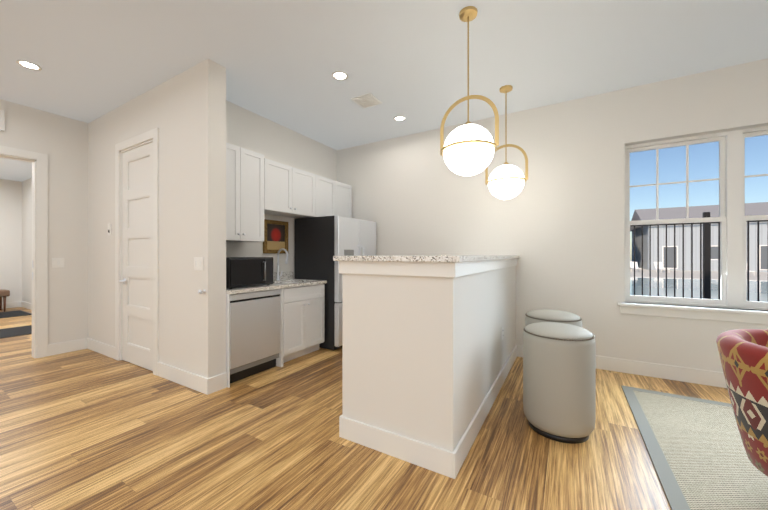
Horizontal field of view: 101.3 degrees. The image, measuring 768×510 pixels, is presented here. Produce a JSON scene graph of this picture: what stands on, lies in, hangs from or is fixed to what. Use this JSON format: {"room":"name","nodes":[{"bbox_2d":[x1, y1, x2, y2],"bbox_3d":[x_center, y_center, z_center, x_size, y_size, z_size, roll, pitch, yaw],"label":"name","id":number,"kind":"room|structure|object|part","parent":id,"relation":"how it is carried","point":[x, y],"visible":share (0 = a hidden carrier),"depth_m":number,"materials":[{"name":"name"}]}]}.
{"room":"kitchen","nodes":[
{"label":"kitchen","id":0,"kind":"room"},
{"bbox_2d":[0,179,21,302],"bbox_3d":[-9.634,-0.254,5.832,0.120,2.970,4.100,0,0,30],"label":"wall","id":1,"kind":"structure","parent":0,"point":[11,236],"depth_m":7.34,"materials":[{"name":"white paint"}]},
{"bbox_2d":[22,178,31,302],"bbox_3d":[-6.147,-0.254,6.121,5.610,2.970,0.120,0,0,30],"label":"wall","id":2,"kind":"structure","parent":0,"point":[26,240],"depth_m":7.26,"materials":[{"name":"white paint"}]},
{"bbox_2d":[0,99,87,357],"bbox_3d":[-5.596,-0.256,1.386,0.156,2.970,6.500,0,0,30],"label":"wall","id":3,"kind":"structure","parent":0,"point":[61,141],"depth_m":3.89,"materials":[{"name":"white paint"}]},
{"bbox_2d":[0,109,4,130],"bbox_3d":[-4.332,-1.500,3.392,0.037,0.230,0.320,0,0,30],"label":"exit sign","id":4,"kind":"object","parent":3,"relation":"attached to","point":[2,120],"visible":0.94,"depth_m":3.51,"materials":[{"name":"white plastic"}]},
{"bbox_3d":[-4.668,0.005,2.974,0.156,2.450,2.060,0,0,30],"label":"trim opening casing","id":5,"kind":"part","parent":3,"relation":"part of","materials":[{"name":"white paint"}]},
{"bbox_2d":[115,144,115,349],"bbox_3d":[-2.639,-0.255,4.314,2.030,2.970,1.200,0,0,30],"label":"wall","id":6,"kind":"structure","parent":0,"point":[115,144],"depth_m":3.70,"materials":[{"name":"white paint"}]},
{"bbox_2d":[88,59,225,377],"bbox_3d":[-2.743,-0.255,3.571,2.840,2.970,0.188,0,0,30],"label":"wall","id":7,"kind":"structure","parent":0,"point":[184,112],"depth_m":3.06,"materials":[{"name":"white paint"}]},
{"bbox_2d":[52,223,205,293],"bbox_3d":[-2.829,-0.018,3.335,2.689,0.725,0.339,0,0,30],"label":"fittings","id":8,"kind":"object","parent":7,"relation":"attached to","point":[198,263],"visible":1,"depth_m":2.89,"materials":[{"name":"white plastic"}]},
{"bbox_3d":[-2.688,-0.035,3.538,0.990,2.530,0.188,0,0,30],"label":"trim door casing","id":9,"kind":"part","parent":7,"relation":"part of","materials":[{"name":"white paint"}]},
{"bbox_2d":[122,142,152,370],"bbox_3d":[-2.710,0.016,3.500,0.770,2.412,0.040,0,0,30],"label":"door","id":10,"kind":"structure","parent":7,"relation":"attached to","point":[137,254],"depth_m":3.51,"materials":[{"name":"white paint"}]},
{"bbox_2d":[226,100,336,278],"bbox_3d":[-1.426,-0.255,4.259,0.120,2.970,2.330,0,0,30],"label":"wall","id":11,"kind":"structure","parent":0,"point":[265,137],"depth_m":4.15,"materials":[{"name":"white paint"}]},
{"bbox_2d":[226,142,269,241],"bbox_3d":[-1.644,-0.645,3.428,0.336,0.990,0.668,0,0,30],"label":"upper cabinet","id":12,"kind":"object","parent":11,"relation":"attached to","point":[258,186],"depth_m":3.39,"materials":[{"name":"white paint"}]},
{"bbox_2d":[263,219,287,253],"bbox_3d":[-1.413,-0.235,4.130,0.028,0.430,0.400,0,0,30],"label":"framed picture","id":13,"kind":"object","parent":11,"relation":"attached to","point":[275,236],"visible":0.81,"depth_m":4.12,"materials":[{"name":"fabric"}]},
{"bbox_2d":[273,271,292,281],"bbox_3d":[-1.608,0.280,3.802,0.020,0.100,1.349,0,0,30],"label":"backsplash","id":14,"kind":"structure","parent":11,"relation":"attached to","point":[284,274],"depth_m":4.21,"materials":[{"name":"grey stone"}]},
{"bbox_2d":[270,160,317,217],"bbox_3d":[-1.279,-0.812,4.052,0.336,0.585,0.893,0,0,30],"label":"upper cabinet","id":15,"kind":"object","parent":11,"relation":"attached to","point":[293,191],"depth_m":3.96,"materials":[{"name":"white paint"}]},
{"bbox_2d":[318,175,351,217],"bbox_3d":[-0.886,-0.812,4.723,0.336,0.585,0.892,0,0,30],"label":"upper cabinet","id":16,"kind":"object","parent":11,"relation":"attached to","point":[334,197],"depth_m":4.64,"materials":[{"name":"white paint"}]},
{"bbox_2d":[0,307,730,509],"bbox_3d":[-2.954,1.279,1.288,16.400,0.100,9.400,0,0,30],"label":"floor","id":17,"kind":"structure","parent":0,"point":[86,429],"depth_m":1.98,"materials":[{"name":"brown wood"}]},
{"bbox_2d":[0,289,9,311],"bbox_3d":[-8.639,1.001,6.524,0.440,0.460,1.100,0,0,30],"label":"bench","id":18,"kind":"object","parent":17,"relation":"on","point":[4,293],"visible":1,"depth_m":6.84,"materials":[{"name":"brown wood"}]},
{"bbox_3d":[-8.639,0.836,6.524,0.440,0.130,1.100,0,0,30],"label":"seat","id":19,"kind":"part","parent":18,"relation":"part of","materials":[{"name":"brown leather"}]},
{"bbox_2d":[0,310,31,317],"bbox_3d":[-7.979,1.226,6.167,1.000,0.009,1.350,0,0,30],"label":"mat","id":20,"kind":"object","parent":17,"relation":"on","point":[8,314],"visible":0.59,"depth_m":6.47,"materials":[{"name":"black fabric"}]},
{"bbox_2d":[0,325,31,338],"bbox_3d":[-5.842,1.226,5.166,0.900,0.009,0.820,0,0,30],"label":"mat","id":21,"kind":"object","parent":17,"relation":"on","point":[15,331],"visible":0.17,"depth_m":5.03,"materials":[{"name":"black fabric"}]},
{"bbox_2d":[230,289,280,382],"bbox_3d":[-1.526,0.799,3.332,0.582,0.861,0.600,0,0,30],"label":"dishwasher","id":22,"kind":"object","parent":17,"relation":"on","point":[255,332],"visible":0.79,"depth_m":3.16,"materials":[{"name":"grey metal"}]},
{"bbox_2d":[254,282,325,366],"bbox_3d":[-1.206,0.798,3.909,0.606,0.865,0.712,0,0,30],"label":"base cabinet","id":23,"kind":"object","parent":17,"relation":"on","point":[302,307],"depth_m":3.72,"materials":[{"name":"white paint"}]},
{"bbox_2d":[226,278,321,293],"bbox_3d":[-1.348,0.347,3.650,0.622,0.035,1.349,0,0,30],"label":"countertop","id":24,"kind":"structure","parent":23,"relation":"on","point":[283,283],"depth_m":3.52,"materials":[{"name":"grey stone"}]},
{"bbox_2d":[226,257,272,288],"bbox_3d":[-1.528,0.176,3.345,0.507,0.306,0.530,0,0,30],"label":"microwave","id":25,"kind":"object","parent":24,"relation":"on","point":[246,271],"visible":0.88,"depth_m":3.18,"materials":[{"name":"black plastic"}]},
{"bbox_3d":[-1.373,0.170,3.188,0.012,0.255,0.385,0,0,30],"label":"door glass","id":26,"kind":"part","parent":25,"relation":"part of","materials":[{"name":"black glass"}]},
{"bbox_3d":[-1.263,0.170,3.329,0.035,0.209,0.014,0,0,30],"label":"handle","id":27,"kind":"part","parent":25,"relation":"part of","materials":[{"name":"silver metal"}]},
{"bbox_3d":[-1.246,0.171,3.409,0.008,0.255,0.105,0,0,30],"label":"panel","id":28,"kind":"part","parent":25,"relation":"part of","materials":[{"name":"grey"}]},
{"bbox_2d":[276,248,287,280],"bbox_3d":[-1.299,0.121,4.074,0.208,0.417,0.093,0,0,30],"label":"faucet","id":29,"kind":"object","parent":24,"relation":"on","point":[278,274],"depth_m":4.08,"materials":[{"name":"silver metal"}]},
{"bbox_2d":[294,216,375,349],"bbox_3d":[-0.655,0.363,4.572,0.835,1.735,0.920,0,0,30],"label":"fridge","id":30,"kind":"object","parent":17,"relation":"on","point":[320,242],"visible":0.48,"depth_m":4.14,"materials":[{"name":"silver"}]},
{"bbox_2d":[525,309,581,326],"bbox_3d":[1.507,0.863,2.816,0.450,0.734,0.450,0,0,30],"label":"stool","id":31,"kind":"object","parent":17,"relation":"on","point":[546,315],"visible":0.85,"depth_m":2.69,"materials":[{"name":"grey plastic"}]},
{"bbox_2d":[523,322,595,443],"bbox_3d":[1.236,0.863,2.244,0.450,0.734,0.450,0,0,30],"label":"stool","id":32,"kind":"object","parent":17,"relation":"on","point":[559,382],"visible":1,"depth_m":2.06,"materials":[{"name":"grey plastic"}]},
{"bbox_2d":[621,385,767,509],"bbox_3d":[3.010,1.223,0.662,3.670,0.012,3.140,0,0,30],"label":"rug","id":33,"kind":"object","parent":17,"relation":"on","point":[700,460],"visible":0.88,"depth_m":1.94,"materials":[{"name":"fabric"}]},
{"bbox_2d":[716,329,767,475],"bbox_3d":[2.036,0.813,1.414,0.804,0.805,0.751,0,0,-45],"label":"armchair","id":34,"kind":"object","parent":33,"relation":"on","point":[743,354],"visible":1,"depth_m":1.48,"materials":[{"name":"fabric"}]},
{"bbox_2d":[0,0,767,181],"bbox_3d":[-2.954,-1.791,1.289,16.400,0.100,9.400,0,0,30],"label":"ceiling","id":35,"kind":"structure","parent":0,"point":[281,61],"depth_m":2.71,"materials":[{"name":"grey paint"}]},
{"bbox_2d":[16,60,41,70],"bbox_3d":[-3.248,-1.736,2.886,0.160,0.008,0.160,0,0,30],"label":"recessed light","id":36,"kind":"object","parent":35,"relation":"in","point":[29,65],"visible":1,"depth_m":2.88,"materials":[{"name":"white plastic"}]},
{"bbox_2d":[332,71,347,80],"bbox_3d":[-0.427,-1.736,3.055,0.160,0.008,0.160,0,0,30],"label":"recessed light","id":37,"kind":"object","parent":35,"relation":"in","point":[340,75],"visible":1,"depth_m":3.05,"materials":[{"name":"white plastic"}]},
{"bbox_2d":[351,93,381,108],"bbox_3d":[-0.193,-1.734,3.555,0.260,0.012,0.260,0,0,30],"label":"ceiling vent","id":38,"kind":"object","parent":35,"relation":"in","point":[366,100],"visible":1,"depth_m":3.53,"materials":[{"name":"white plastic"}]},
{"bbox_2d":[394,116,405,120],"bbox_3d":[0.200,-1.736,4.009,0.160,0.008,0.160,0,0,30],"label":"recessed light","id":39,"kind":"object","parent":35,"relation":"in","point":[399,118],"visible":1,"depth_m":4.01,"materials":[{"name":"white plastic"}]},
{"bbox_2d":[440,6,498,175],"bbox_3d":[0.606,-1.156,2.266,0.421,1.168,0.392,0,0,30],"label":"pendant light","id":40,"kind":"object","parent":35,"relation":"hanging from","point":[468,148],"visible":1,"depth_m":2.17,"materials":[{"name":"white glass"}]},
{"bbox_3d":[0.606,-0.750,2.266,0.356,0.356,0.356,0,0,30],"label":"globe","id":41,"kind":"part","parent":40,"relation":"part of","materials":[{"name":"white glass"}]},
{"bbox_2d":[485,85,527,198],"bbox_3d":[1.273,-1.161,3.289,0.421,1.158,0.392,0,0,30],"label":"pendant light","id":42,"kind":"object","parent":35,"relation":"hanging from","point":[506,180],"visible":0.98,"depth_m":3.19,"materials":[{"name":"white glass"}]},
{"bbox_3d":[1.273,-0.760,3.289,0.356,0.356,0.356,0,0,30],"label":"globe","id":43,"kind":"part","parent":42,"relation":"part of","materials":[{"name":"white glass"}]},
{"bbox_2d":[333,255,519,478],"bbox_3d":[0.653,0.617,2.965,0.865,1.225,2.465,0,0,30],"label":"kitchen island","id":44,"kind":"structure","parent":0,"point":[429,351],"depth_m":1.95,"materials":[{"name":"white paint"}]},
{"bbox_2d":[333,255,519,261],"bbox_3d":[0.653,0.022,2.965,0.865,0.035,2.465,0,0,30],"label":"countertop","id":45,"kind":"structure","parent":44,"relation":"on","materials":[{"name":"stone"}]},
{"bbox_2d":[337,58,767,371],"bbox_3d":[2.717,-0.255,3.301,8.240,2.970,0.200,0,0,30],"label":"wall","id":46,"kind":"structure","parent":0,"point":[557,223],"depth_m":3.56,"materials":[{"name":"white paint"}]},
{"bbox_2d":[2,301,726,394],"bbox_3d":[-2.904,1.159,1.375,16.000,0.140,9.200,0,0,30],"label":"baseboard","id":47,"kind":"structure","parent":46,"relation":"attached to","point":[204,385],"depth_m":3.15,"materials":[{"name":"white paint"}]},
{"bbox_2d":[617,131,767,323],"bbox_3d":[3.317,-0.264,2.901,1.900,1.753,0.237,0,0,30],"label":"window","id":48,"kind":"structure","parent":46,"relation":"in","point":[721,218],"depth_m":3.05,"materials":[{"name":"white paint"}]},
{"bbox_3d":[3.298,0.556,2.868,1.900,0.113,0.162,0,0,30],"label":"window stool apron","id":49,"kind":"part","parent":48,"relation":"part of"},
{"bbox_2d":[625,126,767,309],"bbox_3d":[3.357,-0.335,2.970,1.780,1.670,0.097,0,0,30],"label":"window frame","id":50,"kind":"structure","parent":0,"point":[734,205],"depth_m":2.96,"materials":[{"name":"white paint"}]},
{"label":"outside","id":51,"kind":"structure","parent":0,"visible":0},
{"bbox_2d":[630,260,767,279],"bbox_3d":[51.234,1.641,44.438,170.000,0.200,119.799,0,0,30],"label":"ground","id":52,"kind":"structure","parent":51,"point":[714,274],"depth_m":24.81,"materials":[{"name":"grey concrete"}]},
{"bbox_2d":[630,262,641,271],"bbox_3d":[23.280,1.084,29.112,0.609,0.905,1.823,0,0,24],"label":"lounger","id":53,"kind":"object","parent":52,"relation":"on","point":[638,268],"depth_m":29.59,"materials":[{"name":"white plastic"}]},
{"bbox_2d":[654,262,669,271],"bbox_3d":[24.834,1.084,28.203,0.609,0.905,1.823,0,0,24],"label":"lounger","id":54,"kind":"object","parent":52,"relation":"on","point":[655,263],"depth_m":28.70,"materials":[{"name":"white plastic"}]},
{"bbox_2d":[630,212,767,300],"bbox_3d":[6.770,0.425,4.059,18.008,2.210,0.070,0,0,30],"label":"fence","id":55,"kind":"object","parent":52,"relation":"on","point":[706,260],"visible":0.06,"depth_m":5.03,"materials":[{"name":"black metal"}]},
{"bbox_2d":[630,277,767,301],"bbox_3d":[19.910,1.517,11.667,23.800,0.030,14.800,0,0,30],"label":"pool","id":56,"kind":"object","parent":52,"relation":"on","point":[763,290],"depth_m":14.32,"materials":[{"name":"blue liquid"}]},
{"bbox_2d":[632,223,767,271],"bbox_3d":[40.185,-0.813,31.090,23.600,4.700,10.000,0,0,30],"label":"siding","id":57,"kind":"object","parent":52,"relation":"on","point":[763,233],"visible":0.33,"depth_m":31.29,"materials":[{"name":"white"}]},
{"bbox_2d":[630,202,767,231],"bbox_3d":[40.185,-4.238,31.090,24.400,2.250,10.800,0,0,30],"label":"building roof","id":58,"kind":"structure","parent":57,"relation":"on","point":[759,208],"depth_m":33.43,"materials":[{"name":"grey"}]},
{"bbox_2d":[648,221,767,269],"bbox_3d":[37.654,-0.889,26.760,23.600,4.550,0.030,0,0,30],"label":"trim","id":59,"kind":"structure","parent":57,"relation":"attached to","point":[711,246],"depth_m":31.12,"materials":[{"name":"white"}]},
{"bbox_2d":[664,247,676,267],"bbox_3d":[28.913,0.237,31.848,1.000,2.100,0.010,0,0,30],"label":"glass","id":60,"kind":"object","parent":59,"relation":"attached to","point":[670,250],"depth_m":31.83,"materials":[{"name":"grey"}]},
{"bbox_2d":[711,246,717,258],"bbox_3d":[31.823,-0.213,30.146,1.200,1.200,0.010,0,0,30],"label":"glass","id":61,"kind":"object","parent":59,"relation":"attached to","point":[714,255],"depth_m":30.22,"materials":[{"name":"grey"}]},
{"bbox_2d":[761,246,767,268],"bbox_3d":[34.734,0.236,28.444,1.000,2.100,0.010,0,0,30],"label":"glass","id":62,"kind":"object","parent":59,"relation":"attached to","point":[764,249],"depth_m":28.57,"materials":[{"name":"grey"}]}
]}

